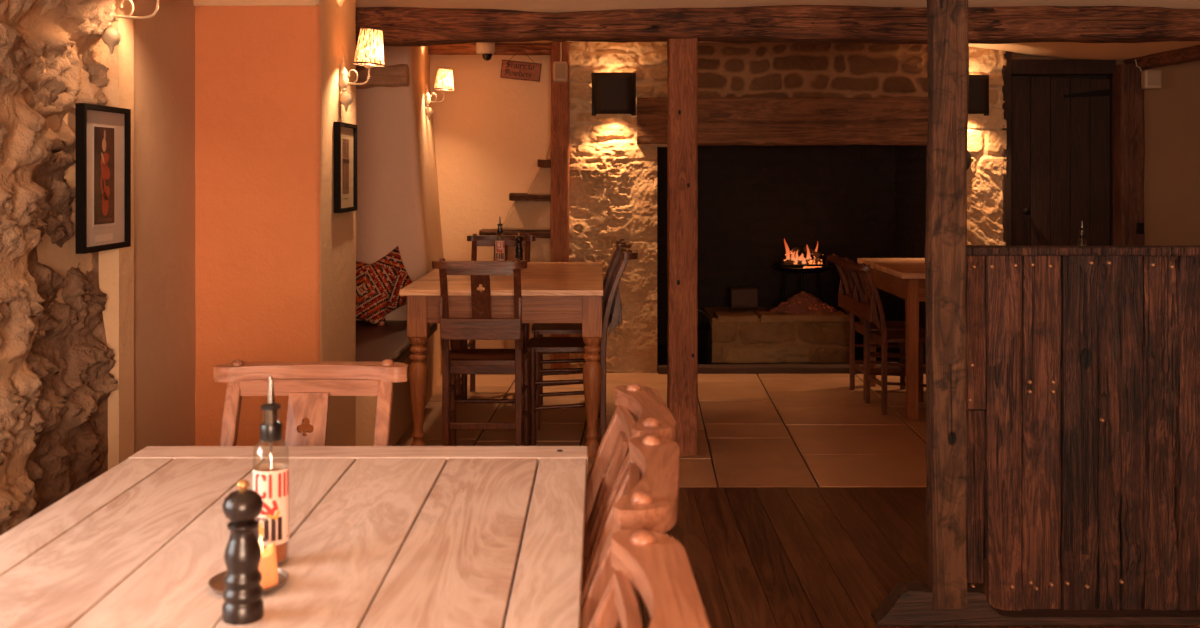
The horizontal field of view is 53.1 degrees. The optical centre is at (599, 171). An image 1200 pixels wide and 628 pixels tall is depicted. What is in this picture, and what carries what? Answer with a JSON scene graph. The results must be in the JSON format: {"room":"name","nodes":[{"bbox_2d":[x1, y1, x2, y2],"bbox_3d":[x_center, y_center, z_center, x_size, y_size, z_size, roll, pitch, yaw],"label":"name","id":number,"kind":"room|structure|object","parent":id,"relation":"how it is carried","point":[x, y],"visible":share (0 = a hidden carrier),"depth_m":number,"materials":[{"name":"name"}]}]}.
{"room":"pub dining room","nodes":[
{"label":"pub dining room","id":0,"kind":"room"},
{"bbox_2d":[0,0,117,535],"bbox_3d":[-1.491,0.250,2.820,0.189,2.060,1.844,0,0,-1],"label":"wall","id":1,"kind":"structure","parent":0,"point":[56,361],"depth_m":3.31,"materials":[{"name":"stone"}]},
{"bbox_2d":[75,103,130,253],"bbox_3d":[-1.464,0.018,3.545,0.026,0.425,0.335,0,0,0],"label":"framed picture","id":2,"kind":"object","parent":1,"relation":"attached to","point":[102,133],"visible":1,"depth_m":3.52,"materials":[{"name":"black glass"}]},
{"bbox_2d":[94,126,113,224],"bbox_3d":[-1.464,0.011,3.545,0.001,0.285,0.144,0,0,0],"label":"print","id":3,"kind":"object","parent":2,"relation":"attached to","point":[103,135],"depth_m":3.54},
{"bbox_2d":[102,0,158,53],"bbox_3d":[-1.404,-0.530,3.660,0.240,0.342,0.130,0,0,0],"label":"wall sconce","id":4,"kind":"object","parent":1,"relation":"attached to","point":[111,36],"visible":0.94,"depth_m":3.65,"materials":[{"name":"beige metal"}]},
{"bbox_2d":[37,0,195,469],"bbox_3d":[-1.699,0.230,1.445,0.403,2.100,6.090,0,0,0],"label":"wall","id":5,"kind":"structure","parent":0,"point":[164,42],"depth_m":4.05,"materials":[{"name":"beige paint"}]},
{"bbox_2d":[194,3,317,5],"bbox_3d":[-1.295,-0.625,4.496,0.470,0.010,0.048,0,0,0],"label":"ceiling","id":6,"kind":"structure","parent":0,"point":[315,4],"depth_m":4.47,"materials":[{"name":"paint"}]},
{"bbox_2d":[194,0,321,445],"bbox_3d":[-1.287,0.250,4.485,0.489,2.060,0.032,0,0,0],"label":"wall","id":7,"kind":"structure","parent":0,"point":[258,97],"depth_m":4.48,"materials":[{"name":"paint"}]},
{"bbox_2d":[319,0,355,445],"bbox_3d":[-1.320,0.250,4.832,0.560,2.060,0.665,0,0,0],"label":"wall","id":8,"kind":"structure","parent":0,"point":[338,17],"depth_m":4.75,"materials":[{"name":"beige paint"}]},
{"bbox_2d":[334,122,356,212],"bbox_3d":[-1.030,-0.018,4.865,0.026,0.358,0.335,0,0,0],"label":"framed picture","id":9,"kind":"object","parent":8,"relation":"attached to","point":[345,134],"visible":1,"depth_m":4.85,"materials":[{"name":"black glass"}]},
{"bbox_2d":[342,139,348,193],"bbox_3d":[-1.031,-0.023,4.865,0.001,0.220,0.124,0,0,0],"label":"print","id":10,"kind":"object","parent":9,"relation":"attached to","point":[345,142],"depth_m":4.86},
{"bbox_2d":[339,27,384,111],"bbox_3d":[-0.959,-0.410,4.820,0.188,0.337,0.126,0,0,0],"label":"wall sconce","id":11,"kind":"object","parent":8,"relation":"attached to","point":[369,53],"visible":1,"depth_m":4.79,"materials":[{"name":"beige fabric"}]},
{"bbox_2d":[356,45,425,320],"bbox_3d":[-1.284,0.215,6.720,0.631,2.130,0.021,0,0,0],"label":"wall","id":12,"kind":"structure","parent":0,"point":[388,212],"depth_m":6.71,"materials":[{"name":"paint"}]},
{"bbox_2d":[356,64,409,88],"bbox_3d":[-1.308,-0.527,6.656,0.485,0.142,0.157,0,0,0],"label":"lintel","id":13,"kind":"object","parent":12,"relation":"attached to","point":[398,75],"visible":0.52,"depth_m":6.60,"materials":[{"name":"brown wood"}]},
{"bbox_2d":[409,46,443,399],"bbox_3d":[-1.037,0.215,7.314,0.119,2.130,1.178,0,0,-2],"label":"wall","id":14,"kind":"structure","parent":0,"point":[419,58],"depth_m":7.10,"materials":[{"name":"beige paint"}]},
{"bbox_2d":[424,68,453,119],"bbox_3d":[-0.991,-0.478,7.380,0.188,0.322,0.126,0,0,0],"label":"wall sconce","id":15,"kind":"object","parent":14,"relation":"attached to","point":[444,78],"visible":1,"depth_m":7.35,"materials":[{"name":"beige fabric"}]},
{"bbox_2d":[430,55,550,349],"bbox_3d":[-0.600,0.215,7.900,1.400,2.130,0.012,0,0,0],"label":"wall","id":16,"kind":"structure","parent":0,"point":[491,132],"depth_m":7.90,"materials":[{"name":"beige paint"}]},
{"bbox_2d":[657,145,895,344],"bbox_3d":[1.280,0.480,8.896,1.840,1.600,0.054,0,0,0],"label":"wall","id":17,"kind":"structure","parent":0,"point":[729,219],"depth_m":8.89,"materials":[{"name":"brick"}]},
{"bbox_2d":[356,0,1199,60],"bbox_3d":[1.100,-0.790,3.700,5.601,0.150,10.601,0,0,0],"label":"ceiling","id":18,"kind":"structure","parent":0,"point":[549,6],"depth_m":5.38,"materials":[{"name":"paint"}]},
{"bbox_2d":[428,43,550,54],"bbox_3d":[-0.685,-0.797,7.801,0.870,0.072,0.110,0,0,0],"label":"beam","id":19,"kind":"structure","parent":18,"relation":"attached to","point":[466,48],"depth_m":7.75,"materials":[{"name":"brown wood"}]},
{"bbox_2d":[476,42,494,60],"bbox_3d":[-0.735,-0.773,7.700,0.124,0.123,0.124,0,0,0],"label":"dome camera","id":20,"kind":"object","parent":19,"relation":"attached to","point":[486,49],"visible":0.91,"depth_m":7.66,"materials":[{"name":"white plastic"}]},
{"bbox_2d":[500,53,541,81],"bbox_3d":[-0.507,-0.673,7.701,0.265,0.188,0.020,0,0,0],"label":"sign","id":21,"kind":"object","parent":19,"relation":"hanging from","point":[519,70],"visible":1,"depth_m":7.69,"materials":[{"name":"brown wood"}]},
{"bbox_2d":[356,5,1199,46],"bbox_3d":[1.200,-0.671,5.498,5.000,0.190,0.235,0,0,0],"label":"ceiling beam","id":22,"kind":"structure","parent":18,"relation":"attached to","point":[819,24],"depth_m":5.40,"materials":[{"name":"brown wood"}]},
{"bbox_2d":[1124,45,1199,69],"bbox_3d":[3.421,-0.718,6.650,0.144,0.155,2.062,0,0,0],"label":"joist","id":23,"kind":"object","parent":18,"relation":"attached to","point":[1188,54],"visible":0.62,"depth_m":7.14,"materials":[{"name":"brown wood"}]},
{"bbox_2d":[395,373,1199,627],"bbox_3d":[1.130,1.340,3.250,5.859,0.120,9.700,0,0,0],"label":"floor","id":24,"kind":"structure","parent":0,"point":[844,440],"depth_m":4.90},
{"bbox_2d":[0,446,587,627],"bbox_3d":[-0.441,0.899,1.448,0.838,0.762,1.657,0,0,0],"label":"dining table","id":25,"kind":"object","parent":24,"relation":"on","point":[380,536],"visible":0.98,"depth_m":1.69,"materials":[{"name":"brown wood"}]},
{"bbox_2d":[222,480,263,624],"bbox_3d":[-0.416,0.440,1.400,0.046,0.161,0.046,0,0,0],"label":"pepper mill","id":26,"kind":"object","parent":25,"relation":"on","point":[243,603],"visible":1,"depth_m":1.38,"materials":[{"name":"black wood"}]},
{"bbox_2d":[208,568,288,594],"bbox_3d":[-0.441,0.515,1.505,0.097,0.010,0.097,0,0,0],"label":"dish","id":27,"kind":"object","parent":25,"relation":"on","point":[216,582],"visible":0.41,"depth_m":1.50,"materials":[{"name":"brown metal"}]},
{"bbox_2d":[259,535,277,588],"bbox_3d":[-0.416,0.483,1.492,0.031,0.067,0.032,0,0,0],"label":"candle","id":28,"kind":"object","parent":27,"relation":"on","point":[268,566],"visible":0.64,"depth_m":1.48,"materials":[{"name":"orange wax"}]},
{"bbox_2d":[253,375,288,562],"bbox_3d":[-0.436,0.395,1.592,0.047,0.250,0.047,0,0,0],"label":"oil bottle","id":29,"kind":"object","parent":25,"relation":"on","point":[270,480],"visible":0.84,"depth_m":1.58,"materials":[{"name":"clear glass"}]},
{"bbox_2d":[213,359,408,445],"bbox_3d":[-0.606,0.838,2.311,0.404,0.885,0.528,0,0,0],"label":"chair","id":30,"kind":"object","parent":24,"relation":"on","point":[308,386],"visible":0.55,"depth_m":2.50,"materials":[{"name":"brown wood"}]},
{"bbox_2d":[355,320,436,445],"bbox_3d":[-1.240,1.052,5.945,0.665,0.457,1.510,0,0,0],"label":"bench","id":31,"kind":"object","parent":24,"relation":"on","point":[374,343],"visible":0.27,"depth_m":5.69,"materials":[{"name":"brown wood"}]},
{"bbox_2d":[356,260,400,325],"bbox_3d":[-1.290,0.645,6.501,0.421,0.411,0.144,0,0,-9],"label":"cushion","id":32,"kind":"object","parent":31,"relation":"on","point":[374,284],"visible":0.6,"depth_m":6.46,"materials":[{"name":"multicoloured fabric"}]},
{"bbox_2d":[371,246,411,314],"bbox_3d":[-1.190,0.630,6.629,0.448,0.442,0.135,0,0,7],"label":"cushion","id":33,"kind":"object","parent":31,"relation":"on","point":[393,259],"visible":0.31,"depth_m":6.59,"materials":[{"name":"multicoloured fabric"}]},
{"bbox_2d":[432,258,529,445],"bbox_3d":[-0.512,0.823,5.319,0.404,0.915,0.528,0,0,0],"label":"chair","id":34,"kind":"object","parent":24,"relation":"on","point":[516,361],"visible":0.97,"depth_m":5.20,"materials":[{"name":"brown wood"}]},
{"bbox_2d":[461,234,535,398],"bbox_3d":[-0.585,0.823,6.906,0.404,0.915,0.528,0,0,0],"label":"chair","id":35,"kind":"object","parent":24,"relation":"on","point":[477,240],"visible":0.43,"depth_m":7.08,"materials":[{"name":"brown wood"}]},
{"bbox_2d":[399,262,602,457],"bbox_3d":[-0.435,0.900,6.110,0.900,0.760,1.638,0,0,0],"label":"dining table","id":36,"kind":"object","parent":24,"relation":"on","point":[551,292],"visible":0.84,"depth_m":5.35,"materials":[{"name":"brown wood"}]},
{"bbox_2d":[495,217,504,260],"bbox_3d":[-0.552,0.383,6.620,0.054,0.275,0.054,0,0,0],"label":"oil bottle","id":37,"kind":"object","parent":36,"relation":"on","point":[500,244],"visible":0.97,"depth_m":6.60,"materials":[{"name":"clear glass"}]},
{"bbox_2d":[515,233,522,259],"bbox_3d":[-0.452,0.431,6.700,0.049,0.177,0.049,0,0,0],"label":"pepper mill","id":38,"kind":"object","parent":36,"relation":"on","point":[518,239],"visible":0.84,"depth_m":6.68,"materials":[{"name":"black wood"}]},
{"bbox_2d":[479,141,550,368],"bbox_3d":[-0.498,0.500,7.750,0.533,1.560,0.311,0,0,0],"label":"flight","id":39,"kind":"object","parent":24,"relation":"on","point":[530,213],"visible":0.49,"depth_m":7.72,"materials":[{"name":"dark wood"},{"name":"plaster"}]},
{"bbox_2d":[550,42,569,374],"bbox_3d":[-0.254,0.230,7.627,0.126,2.100,0.125,0,0,0],"label":"timber post","id":40,"kind":"object","parent":24,"relation":"on","point":[560,91],"visible":0.7,"depth_m":7.57,"materials":[{"name":"brown wood"}]},
{"bbox_2d":[553,42,566,81],"bbox_3d":[-0.248,-0.689,7.508,0.088,0.253,0.104,0,0,0],"label":"electrical box","id":41,"kind":"object","parent":40,"relation":"attached to","point":[559,68],"visible":1,"depth_m":7.46,"materials":[{"name":"white plastic"}]},
{"bbox_2d":[555,63,564,77],"bbox_3d":[-0.248,-0.629,7.459,0.064,0.093,0.006,0,0,0],"label":"grille","id":42,"kind":"object","parent":41,"relation":"attached to","point":[559,67],"depth_m":7.46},
{"bbox_2d":[532,239,631,417],"bbox_3d":[-0.099,0.823,6.420,0.528,0.915,0.404,0,0,0],"label":"chair","id":43,"kind":"object","parent":24,"relation":"on","point":[538,329],"visible":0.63,"depth_m":6.25,"materials":[{"name":"brown wood"}]},
{"bbox_2d":[527,246,637,445],"bbox_3d":[-0.084,0.823,5.800,0.528,0.915,0.404,0,0,0],"label":"chair","id":44,"kind":"object","parent":24,"relation":"on","point":[612,310],"visible":0.93,"depth_m":5.63,"materials":[{"name":"brown wood"}]},
{"bbox_2d":[582,383,675,589],"bbox_3d":[-0.148,0.838,2.074,0.528,0.885,0.404,0,0,-3],"label":"chair","id":45,"kind":"object","parent":24,"relation":"on","point":[606,476],"visible":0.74,"depth_m":2.07,"materials":[{"name":"brown wood"}]},
{"bbox_2d":[580,435,679,627],"bbox_3d":[-0.156,0.838,1.660,0.528,0.885,0.404,0,0,5],"label":"chair","id":46,"kind":"object","parent":24,"relation":"on","point":[647,497],"visible":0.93,"depth_m":1.54,"materials":[{"name":"brown wood"}]},
{"bbox_2d":[589,530,709,627],"bbox_3d":[-0.169,0.838,1.157,0.528,0.885,0.404,0,0,-2],"label":"chair","id":47,"kind":"object","parent":24,"relation":"on","point":[656,565],"visible":1,"depth_m":1.24,"materials":[{"name":"brown wood"}]},
{"bbox_2d":[667,38,697,454],"bbox_3d":[0.376,0.334,5.491,0.137,1.893,0.137,0,0,0],"label":"timber post","id":48,"kind":"object","parent":24,"relation":"on","point":[682,54],"visible":0.94,"depth_m":5.43,"materials":[{"name":"brown wood"}]},
{"bbox_2d":[827,254,923,398],"bbox_3d":[1.579,0.880,6.897,0.486,0.800,0.404,0,0,-2],"label":"chair","id":49,"kind":"object","parent":24,"relation":"on","point":[844,301],"visible":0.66,"depth_m":7.01,"materials":[{"name":"brown wood"}]},
{"bbox_2d":[841,259,925,414],"bbox_3d":[1.579,0.880,6.486,0.486,0.800,0.404,0,0,-3],"label":"chair","id":50,"kind":"object","parent":24,"relation":"on","point":[868,311],"visible":0.85,"depth_m":6.46,"materials":[{"name":"brown wood"}]},
{"bbox_2d":[857,258,924,418],"bbox_3d":[2.138,0.900,6.713,1.165,0.760,1.083,0,0,0],"label":"dining table","id":51,"kind":"object","parent":24,"relation":"on","point":[904,278],"visible":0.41,"depth_m":6.22,"materials":[{"name":"brown wood"}]},
{"bbox_2d":[1078,222,1084,245],"bbox_3d":[2.515,0.388,6.260,0.047,0.265,0.047,0,0,0],"label":"oil bottle","id":52,"kind":"object","parent":51,"relation":"on","point":[1081,235],"visible":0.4,"depth_m":6.25,"materials":[{"name":"clear glass"}]},
{"bbox_2d":[871,581,1199,624],"bbox_3d":[1.491,1.230,3.424,1.418,0.100,0.077,0,0,0],"label":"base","id":53,"kind":"object","parent":24,"relation":"on","point":[907,603],"visible":0.94,"depth_m":3.38,"materials":[{"name":"brown wood"}]},
{"bbox_2d":[925,0,968,608],"bbox_3d":[0.987,0.240,3.416,0.112,1.980,0.092,0,0,0],"label":"timber post","id":54,"kind":"object","parent":53,"relation":"on","point":[947,20],"visible":1,"depth_m":3.38,"materials":[{"name":"brown wood"}]},
{"bbox_2d":[965,245,1199,610],"bbox_3d":[1.570,0.736,3.469,1.060,1.048,0.103,0,0,0],"label":"wall","id":55,"kind":"structure","parent":53,"relation":"on","point":[1083,362],"depth_m":3.44,"materials":[{"name":"brown wood"}]},
{"bbox_2d":[1112,64,1144,245],"bbox_3d":[3.361,0.300,7.631,0.162,1.960,0.152,0,0,0],"label":"timber post","id":56,"kind":"object","parent":24,"relation":"on","point":[1128,94],"visible":0.54,"depth_m":7.56,"materials":[{"name":"brown wood"}]},
{"bbox_2d":[1137,223,1143,233],"bbox_3d":[3.400,0.355,7.546,0.044,0.070,0.020,0,0,0],"label":"light switch","id":57,"kind":"object","parent":56,"relation":"attached to","point":[1140,226],"visible":1,"depth_m":7.54,"materials":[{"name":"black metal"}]},
{"bbox_2d":[1135,59,1161,88],"bbox_3d":[3.420,-0.612,7.479,0.125,0.189,0.107,0,0,0],"label":"wall speaker","id":58,"kind":"object","parent":56,"relation":"attached to","point":[1150,79],"visible":1,"depth_m":7.43,"materials":[{"name":"white plastic"}]},
{"bbox_2d":[1147,72,1160,84],"bbox_3d":[3.430,-0.579,7.429,0.081,0.083,0.006,0,0,0],"label":"grille","id":59,"kind":"object","parent":58,"relation":"attached to","point":[1153,78],"depth_m":7.43,"materials":[{"name":"white plastic"}]},
{"bbox_2d":[569,41,1199,372],"bbox_3d":[1.830,0.234,8.309,4.140,2.192,1.382,0,0,0],"label":"wall","id":60,"kind":"structure","parent":0,"point":[613,188],"depth_m":7.68,"materials":[{"name":"stone"}]},
{"bbox_2d":[591,72,635,115],"bbox_3d":[0.086,-0.496,7.603,0.284,0.274,0.145,0,0,0],"label":"wall light","id":61,"kind":"object","parent":60,"relation":"attached to","point":[612,92],"visible":1,"depth_m":7.53,"materials":[{"name":"black metal"}]},
{"bbox_2d":[703,307,849,362],"bbox_3d":[1.215,1.115,8.398,0.930,0.331,0.805,0,0,0],"label":"block","id":62,"kind":"object","parent":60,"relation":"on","point":[746,335],"visible":0.96,"depth_m":8.03,"materials":[{"name":"stone"}]},
{"bbox_2d":[729,287,757,308],"bbox_3d":[0.995,0.878,8.342,0.180,0.144,0.165,0,0,0],"label":"brick","id":63,"kind":"object","parent":62,"relation":"on","point":[739,298],"visible":1,"depth_m":8.26,"materials":[{"name":"brick"}]},
{"bbox_2d":[772,259,832,301],"bbox_3d":[1.425,0.788,8.460,0.430,0.366,0.430,0,0,0],"label":"basket","id":64,"kind":"object","parent":62,"relation":"on","point":[779,265],"visible":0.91,"depth_m":8.35,"materials":[{"name":"black metal"}]},
{"bbox_2d":[783,258,821,267],"bbox_3d":[1.420,0.643,8.427,0.273,0.072,0.064,0,0,-6],"label":"log","id":65,"kind":"object","parent":64,"relation":"in","point":[814,260],"visible":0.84,"depth_m":8.40,"materials":[{"name":"brown wood"}]},
{"bbox_2d":[785,247,799,258],"bbox_3d":[1.364,0.575,8.495,0.052,0.077,0.163,0,0,32],"label":"log","id":66,"kind":"object","parent":65,"relation":"on","point":[796,249],"visible":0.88,"depth_m":8.50,"materials":[{"name":"brown wood"}]},
{"bbox_2d":[784,239,817,263],"bbox_3d":[1.423,0.556,8.442,0.262,0.182,0.109,0,0,0],"label":"fire","id":67,"kind":"object","parent":65,"relation":"on","point":[801,258],"visible":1,"depth_m":8.42,"materials":[{"name":"orange"}]},
{"bbox_2d":[804,246,823,259],"bbox_3d":[1.510,0.572,8.480,0.052,0.098,0.167,0,0,-34],"label":"log","id":68,"kind":"object","parent":65,"relation":"on","point":[818,255],"visible":0.94,"depth_m":8.44,"materials":[{"name":"brown wood"}]},
{"bbox_2d":[770,291,837,313],"bbox_3d":[1.400,0.889,8.240,0.470,0.144,0.320,0,0,0],"label":"heap","id":69,"kind":"object","parent":62,"relation":"on","point":[803,302],"visible":1,"depth_m":8.16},
{"bbox_2d":[637,97,927,145],"bbox_3d":[1.268,-0.326,7.739,2.065,0.315,0.255,0,0,0],"label":"mantel beam","id":70,"kind":"structure","parent":60,"relation":"attached to","point":[722,121],"depth_m":7.62,"materials":[{"name":"brown wood"}]},
{"bbox_2d":[658,364,925,374],"bbox_3d":[1.280,1.260,7.659,1.820,0.062,0.106,0,0,0],"label":"trim","id":71,"kind":"structure","parent":60,"relation":"attached to","point":[757,369],"depth_m":7.61,"materials":[{"name":"black wood"}]},
{"bbox_2d":[967,150,971,169],"bbox_3d":[2.300,-0.077,7.643,0.140,0.161,0.034,0,0,0],"label":"wall ornament","id":72,"kind":"object","parent":60,"relation":"attached to","point":[969,158],"visible":0.19,"depth_m":7.63,"materials":[{"name":"black metal"}]},
{"bbox_2d":[968,75,988,115],"bbox_3d":[2.333,-0.488,7.603,0.284,0.259,0.145,0,0,0],"label":"wall light","id":73,"kind":"object","parent":60,"relation":"attached to","point":[978,99],"visible":0.56,"depth_m":7.53,"materials":[{"name":"black metal"}]},
{"bbox_2d":[894,145,926,362],"bbox_3d":[2.187,0.505,8.300,0.012,1.550,1.200,0,0,0],"label":"wall","id":74,"kind":"structure","parent":0,"point":[910,175],"depth_m":8.46,"materials":[{"name":"paint"}]},
{"bbox_2d":[1012,54,1123,78],"bbox_3d":[2.990,0.205,7.795,0.860,2.150,0.090,0,0,0],"label":"wall","id":75,"kind":"structure","parent":0,"point":[1070,76],"depth_m":7.78,"materials":[{"name":"beige paint"}]},
{"bbox_2d":[1002,51,1115,245],"bbox_3d":[2.947,0.245,7.715,0.745,2.070,0.110,0,0,0],"label":"door","id":76,"kind":"structure","parent":75,"relation":"in","point":[1058,153],"depth_m":7.71,"materials":[{"name":"brown wood"}]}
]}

